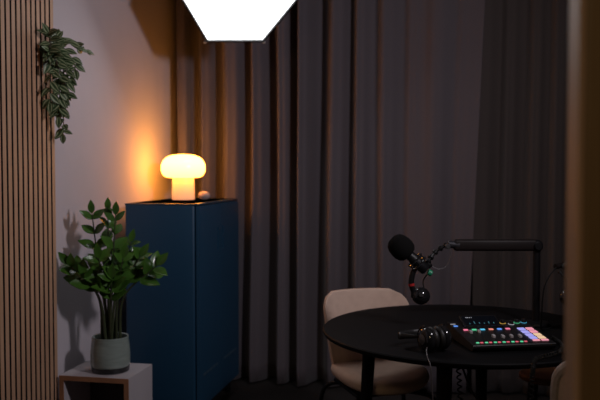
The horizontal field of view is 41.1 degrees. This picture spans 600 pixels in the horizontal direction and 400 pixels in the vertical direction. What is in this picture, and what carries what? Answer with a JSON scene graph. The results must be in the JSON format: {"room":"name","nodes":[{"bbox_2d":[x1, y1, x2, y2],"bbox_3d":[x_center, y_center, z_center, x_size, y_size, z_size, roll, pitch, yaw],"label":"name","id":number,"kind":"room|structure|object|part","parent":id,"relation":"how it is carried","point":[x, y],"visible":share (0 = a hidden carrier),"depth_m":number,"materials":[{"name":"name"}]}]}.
{"room":"studio","nodes":[
{"label":"studio","id":0,"kind":"room"},
{"bbox_2d":[53,0,177,399],"bbox_3d":[-1.569,-0.103,1.841,0.100,2.850,7.500,0,2,11],"label":"wall","id":1,"kind":"structure","parent":0,"point":[122,121],"depth_m":4.28,"materials":[{"name":"paint"}]},
{"bbox_2d":[0,0,57,399],"bbox_3d":[-1.210,-0.040,3.303,0.029,2.560,0.760,0,2,11],"label":"panel","id":2,"kind":"object","parent":1,"relation":"attached to","point":[28,278],"visible":1,"depth_m":3.43,"materials":[{"name":"brown wood"}]},
{"bbox_2d":[37,23,93,143],"bbox_3d":[-1.044,-0.514,3.627,0.145,0.520,0.351,1,3,15],"label":"hanging plant","id":3,"kind":"object","parent":2,"relation":"hanging from","point":[55,57],"visible":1,"depth_m":3.53,"materials":[{"name":"green plant"}]},
{"bbox_3d":[-1.109,-0.621,3.528,0.066,0.062,0.066,0,2,11],"label":"wall pot","id":4,"kind":"part","parent":3,"relation":"part of","materials":[{"name":"green plastic"}]},
{"bbox_2d":[211,376,549,399],"bbox_3d":[0.686,1.390,1.453,5.000,0.100,7.600,0,2,11],"label":"floor","id":5,"kind":"structure","parent":0,"point":[240,389],"depth_m":4.93,"materials":[{"name":"black carpet"}]},
{"bbox_2d":[59,361,151,399],"bbox_3d":[-0.914,1.021,3.796,0.340,0.437,0.285,0,2,11],"label":"side table","id":6,"kind":"object","parent":5,"relation":"on","point":[78,383],"visible":0.89,"depth_m":3.77,"materials":[{"name":"laminate"}]},
{"bbox_2d":[58,198,168,374],"bbox_3d":[-0.871,0.396,3.745,0.506,0.817,0.228,0,2,-9],"label":"potted plant","id":7,"kind":"object","parent":6,"relation":"on","point":[110,348],"visible":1,"depth_m":3.71,"materials":[{"name":"green plant"}]},
{"bbox_3d":[-0.998,0.481,3.744,0.156,0.367,0.017,-1,3,-16],"label":"stem","id":8,"kind":"part","parent":7,"relation":"part of","materials":[{"name":"green plant"}]},
{"bbox_3d":[-0.941,0.506,3.710,0.106,0.322,0.017,-2,3,-42],"label":"stem","id":9,"kind":"part","parent":7,"relation":"part of","materials":[{"name":"green plant"}]},
{"bbox_3d":[-0.934,0.364,3.772,0.093,0.602,0.017,0,2,1],"label":"stem","id":10,"kind":"part","parent":7,"relation":"part of","materials":[{"name":"green plant"}]},
{"bbox_3d":[-0.912,0.466,3.720,0.017,0.402,0.091,0,2,11],"label":"stem","id":11,"kind":"part","parent":7,"relation":"part of","materials":[{"name":"green plant"}]},
{"bbox_3d":[-0.900,0.356,3.763,0.017,0.615,0.025,0,2,11],"label":"stem","id":12,"kind":"part","parent":7,"relation":"part of","materials":[{"name":"green plant"}]},
{"bbox_3d":[-0.893,0.710,3.769,0.184,0.143,0.184,0,2,11],"label":"pot","id":13,"kind":"part","parent":7,"relation":"part of","materials":[{"name":"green ceramic"}]},
{"bbox_3d":[-0.878,0.511,3.707,0.016,0.312,0.084,-1,3,-14],"label":"stem","id":14,"kind":"part","parent":7,"relation":"part of","materials":[{"name":"green plant"}]},
{"bbox_3d":[-0.893,0.791,3.772,0.179,0.026,0.179,0,2,11],"label":"pot","id":15,"kind":"part","parent":7,"relation":"part of","materials":[{"name":"ceramic"}]},
{"bbox_3d":[-0.879,0.367,3.735,0.047,0.596,0.017,0,2,11],"label":"stem","id":16,"kind":"part","parent":7,"relation":"part of","materials":[{"name":"green plant"}]},
{"bbox_3d":[-0.851,0.466,3.715,0.090,0.402,0.042,0,2,11],"label":"stem","id":17,"kind":"part","parent":7,"relation":"part of","materials":[{"name":"green plant"}]},
{"bbox_3d":[-0.849,0.432,3.800,0.101,0.462,0.017,-2,3,-41],"label":"stem","id":18,"kind":"part","parent":7,"relation":"part of","materials":[{"name":"green plant"}]},
{"bbox_3d":[-0.811,0.463,3.759,0.129,0.402,0.017,0,2,6],"label":"stem","id":19,"kind":"part","parent":7,"relation":"part of","materials":[{"name":"green plant"}]},
{"bbox_3d":[-0.763,0.484,3.749,0.194,0.362,0.018,0,2,10],"label":"stem","id":20,"kind":"part","parent":7,"relation":"part of","materials":[{"name":"green plant"}]},
{"bbox_2d":[125,198,238,399],"bbox_3d":[-0.661,0.603,4.654,0.420,1.200,0.770,0,2,11],"label":"storage cabinet","id":21,"kind":"object","parent":5,"relation":"on","point":[186,326],"visible":0.98,"depth_m":4.29,"materials":[{"name":"blue paint"}]},
{"bbox_3d":[-0.664,0.009,4.630,0.413,0.012,0.770,0,2,11],"label":"panel","id":22,"kind":"part","parent":21,"relation":"part of","materials":[{"name":"blue wood"}]},
{"bbox_2d":[161,154,204,199],"bbox_3d":[-0.693,-0.137,4.752,0.262,0.269,0.262,0,2,11],"label":"table lamp","id":23,"kind":"object","parent":21,"relation":"on","point":[182,168],"visible":0.99,"depth_m":4.68,"materials":[{"name":"beige glass"}]},
{"bbox_3d":[-0.693,-0.202,4.749,0.262,0.139,0.262,0,2,11],"label":"lamp shade","id":24,"kind":"part","parent":23,"relation":"part of","materials":[{"name":"beige glass"}]},
{"bbox_3d":[-0.693,-0.070,4.755,0.136,0.135,0.136,0,2,11],"label":"lamp stem","id":25,"kind":"part","parent":23,"relation":"part of","materials":[{"name":"beige glass"}]},
{"bbox_2d":[198,191,209,199],"bbox_3d":[-0.564,-0.026,4.705,0.072,0.052,0.056,0,2,11],"label":"decorative piece","id":26,"kind":"object","parent":21,"relation":"on","point":[203,195],"visible":1,"depth_m":4.68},
{"bbox_3d":[-0.503,0.569,4.425,0.018,1.084,0.378,0,2,11],"label":"door","id":27,"kind":"part","parent":21,"relation":"part of","materials":[{"name":"blue paint"}]},
{"bbox_3d":[-0.428,0.553,4.801,0.018,1.084,0.378,0,2,11],"label":"door","id":28,"kind":"part","parent":21,"relation":"part of","materials":[{"name":"blue paint"}]},
{"bbox_2d":[319,288,435,399],"bbox_3d":[0.359,0.844,3.710,0.496,0.798,0.519,-1,3,-17],"label":"shell chair","id":29,"kind":"object","parent":5,"relation":"on","point":[391,378],"visible":0.67,"depth_m":3.75,"materials":[{"name":"beige fabric"}]},
{"bbox_3d":[0.152,1.038,3.803,0.195,0.381,0.026,1,3,26],"label":"leg","id":30,"kind":"part","parent":29,"relation":"part of","materials":[{"name":"black metal"}]},
{"bbox_3d":[0.307,0.617,3.869,0.430,0.358,0.166,-1,3,-17],"label":"backrest","id":31,"kind":"part","parent":29,"relation":"part of","materials":[{"name":"beige fabric"}]},
{"bbox_3d":[0.365,0.806,3.688,0.416,0.083,0.430,-1,3,-17],"label":"seat","id":32,"kind":"part","parent":29,"relation":"part of","materials":[{"name":"beige fabric"}]},
{"bbox_3d":[0.365,0.852,3.690,0.340,0.016,0.300,-1,3,-17],"label":"seat frame","id":33,"kind":"part","parent":29,"relation":"part of","materials":[{"name":"beige fabric"}]},
{"bbox_3d":[0.578,1.047,3.593,0.195,0.381,0.026,1,3,26],"label":"leg","id":34,"kind":"part","parent":29,"relation":"part of","materials":[{"name":"black metal"}]},
{"bbox_2d":[323,304,564,399],"bbox_3d":[0.670,0.893,3.261,1.154,0.741,1.154,0,2,11],"label":"round table","id":35,"kind":"object","parent":5,"relation":"on","point":[372,333],"visible":0.75,"depth_m":3.14,"materials":[{"name":"black wood"}]},
{"bbox_3d":[0.284,0.898,3.414,0.088,0.718,0.058,0,2,11],"label":"leg","id":36,"kind":"part","parent":35,"relation":"part of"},
{"bbox_2d":[398,324,451,399],"bbox_3d":[0.452,0.866,2.870,0.224,0.845,0.290,2,3,39],"label":"headphones","id":37,"kind":"object","parent":35,"relation":"on","point":[438,337],"visible":1,"depth_m":2.82,"materials":[{"name":"black plastic"}]},
{"bbox_2d":[417,326,439,351],"bbox_3d":[0.455,0.493,2.840,0.083,0.097,0.086,0,2,11],"label":"ear cup","id":38,"kind":"object","parent":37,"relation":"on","point":[428,338],"depth_m":2.81,"materials":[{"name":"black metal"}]},
{"bbox_3d":[0.504,0.901,2.830,0.091,0.779,0.290,2,3,39],"label":"headphone cord","id":39,"kind":"part","parent":37,"relation":"part of","materials":[{"name":"white plastic"}]},
{"bbox_2d":[434,324,451,349],"bbox_3d":[0.503,0.492,2.863,0.079,0.097,0.094,0,2,11],"label":"ear cup","id":40,"kind":"object","parent":37,"relation":"on","point":[442,335],"depth_m":2.82,"materials":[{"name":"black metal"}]},
{"bbox_3d":[0.517,0.921,2.876,0.058,0.718,0.088,0,2,11],"label":"leg","id":41,"kind":"part","parent":35,"relation":"part of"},
{"bbox_2d":[456,369,462,399],"bbox_3d":[0.605,0.937,3.009,0.035,0.633,0.055,2,3,40],"label":"coiled cable","id":42,"kind":"object","parent":35,"relation":"hanging from","point":[460,374],"visible":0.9,"depth_m":2.98,"materials":[{"name":"rubber"}]},
{"bbox_2d":[462,369,478,399],"bbox_3d":[0.763,0.949,3.036,0.346,0.678,0.068,-1,3,-28],"label":"power cable","id":43,"kind":"object","parent":35,"relation":"hanging from","point":[463,370],"visible":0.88,"depth_m":2.96,"materials":[{"name":"rubber"}]},
{"bbox_3d":[0.823,0.888,3.647,0.058,0.718,0.088,0,2,11],"label":"leg","id":44,"kind":"part","parent":35,"relation":"part of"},
{"bbox_2d":[425,239,549,327],"bbox_3d":[0.775,0.341,3.317,0.525,0.357,0.116,0,2,0],"label":"boom stand","id":45,"kind":"object","parent":35,"relation":"on","point":[536,246],"visible":0.95,"depth_m":3.30,"materials":[{"name":"black metal"}]},
{"bbox_2d":[388,234,432,304],"bbox_3d":[0.449,0.283,3.265,0.184,0.289,0.098,0,2,0],"label":"microphone","id":46,"kind":"object","parent":45,"relation":"attached to","point":[400,246],"visible":1,"depth_m":3.24,"materials":[{"name":"black metal"}]},
{"bbox_3d":[0.636,0.186,3.311,0.050,0.038,0.038,0,2,0],"label":"arm","id":47,"kind":"part","parent":45,"relation":"part of"},
{"bbox_3d":[0.980,0.351,3.318,0.030,0.304,0.030,0,2,0],"label":"post","id":48,"kind":"part","parent":45,"relation":"part of","materials":[{"name":"black metal"}]},
{"bbox_2d":[447,315,555,350],"bbox_3d":[0.745,0.493,2.986,0.310,0.082,0.285,0,2,-8],"label":"mixer","id":49,"kind":"object","parent":35,"relation":"on","point":[481,332],"visible":1,"depth_m":2.96,"materials":[{"name":"black plastic"}]},
{"bbox_2d":[528,335,563,399],"bbox_3d":[0.876,0.888,2.828,0.092,0.738,0.448,1,3,30],"label":"coiled cable","id":50,"kind":"object","parent":35,"relation":"hanging from","point":[535,359],"visible":0.97,"depth_m":2.70,"materials":[{"name":"rubber"}]},
{"bbox_2d":[540,262,564,329],"bbox_3d":[1.076,0.384,3.231,0.294,0.281,0.116,-1,3,-18],"label":"boom stand","id":51,"kind":"object","parent":35,"relation":"on","point":[558,265],"visible":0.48,"depth_m":3.16,"materials":[{"name":"black metal"}]},
{"bbox_2d":[558,256,565,304],"bbox_3d":[1.111,0.276,3.153,0.181,0.289,0.098,1,2,13],"label":"microphone","id":52,"kind":"object","parent":51,"relation":"attached to","point":[562,293],"visible":0.11,"depth_m":3.15,"materials":[{"name":"grey metal"}]},
{"bbox_2d":[519,367,555,399],"bbox_3d":[1.130,1.018,3.667,0.250,0.456,0.250,0,2,11],"label":"wooden stool","id":53,"kind":"object","parent":5,"relation":"on","point":[543,376],"visible":0.34,"depth_m":3.63,"materials":[{"name":"orange wood"}]},
{"bbox_3d":[1.033,1.034,3.636,0.057,0.427,0.024,-1,3,-21],"label":"leg","id":54,"kind":"part","parent":53,"relation":"part of","materials":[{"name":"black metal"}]},
{"bbox_3d":[1.101,1.028,3.764,0.024,0.427,0.057,-1,3,-14],"label":"leg","id":55,"kind":"part","parent":53,"relation":"part of","materials":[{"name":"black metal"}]},
{"bbox_3d":[1.130,0.805,3.658,0.250,0.030,0.250,0,2,11],"label":"seat","id":56,"kind":"part","parent":53,"relation":"part of","materials":[{"name":"orange wood"}]},
{"bbox_2d":[550,362,563,399],"bbox_3d":[1.017,0.877,2.728,0.496,0.816,0.520,0,2,-8],"label":"shell chair","id":57,"kind":"object","parent":5,"relation":"on","point":[557,380],"visible":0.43,"depth_m":2.54,"materials":[{"name":"beige fabric"}]},
{"bbox_3d":[1.041,0.673,2.545,0.430,0.358,0.166,0,2,-8],"label":"backrest","id":58,"kind":"part","parent":57,"relation":"part of","materials":[{"name":"beige fabric"}]},
{"bbox_2d":[466,256,472,385],"bbox_3d":[1.437,-0.238,5.010,4.550,2.850,0.100,0,2,11],"label":"wall","id":59,"kind":"structure","parent":0,"point":[469,371],"depth_m":5.08,"materials":[{"name":"paint"}]},
{"bbox_3d":[0.686,-1.558,1.327,5.000,0.100,7.600,0,2,11],"label":"ceiling","id":60,"kind":"structure","parent":0,"visible":0},
{"bbox_2d":[181,0,297,43],"bbox_3d":[-0.349,-1.245,4.281,0.601,0.775,0.551,2,3,34],"label":"softbox","id":61,"kind":"object","parent":60,"relation":"hanging from","point":[216,20],"visible":1,"depth_m":4.35,"materials":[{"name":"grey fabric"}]},
{"bbox_2d":[176,0,484,392],"bbox_3d":[0.180,-0.244,5.031,1.929,2.837,0.255,0,2,11],"label":"curtain","id":62,"kind":"object","parent":60,"relation":"hanging from","point":[353,127],"visible":0.71,"depth_m":5.01,"materials":[{"name":"grey fabric"}]},
{"bbox_2d":[471,0,568,396],"bbox_3d":[2.292,-0.227,4.627,2.522,2.837,0.107,0,2,11],"label":"curtain","id":63,"kind":"object","parent":60,"relation":"hanging from","point":[521,176],"visible":0.44,"depth_m":4.82,"materials":[{"name":"black fabric"}]},
{"bbox_3d":[1.690,-0.060,0.830,2.412,2.850,0.090,0,2,11],"label":"wall","id":64,"kind":"structure","parent":0,"visible":0},
{"bbox_2d":[564,0,585,399],"bbox_3d":[0.377,-0.072,1.097,0.008,2.850,0.109,0,2,11],"label":"door frame","id":65,"kind":"structure","parent":64,"relation":"attached to","point":[577,8],"depth_m":1.07,"materials":[{"name":"brown wood"}]},
{"bbox_2d":[580,0,599,399],"bbox_3d":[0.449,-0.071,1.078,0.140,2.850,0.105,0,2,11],"label":"door","id":66,"kind":"structure","parent":64,"relation":"in","point":[590,322],"depth_m":1.04,"materials":[{"name":"brown wood"}]}
]}

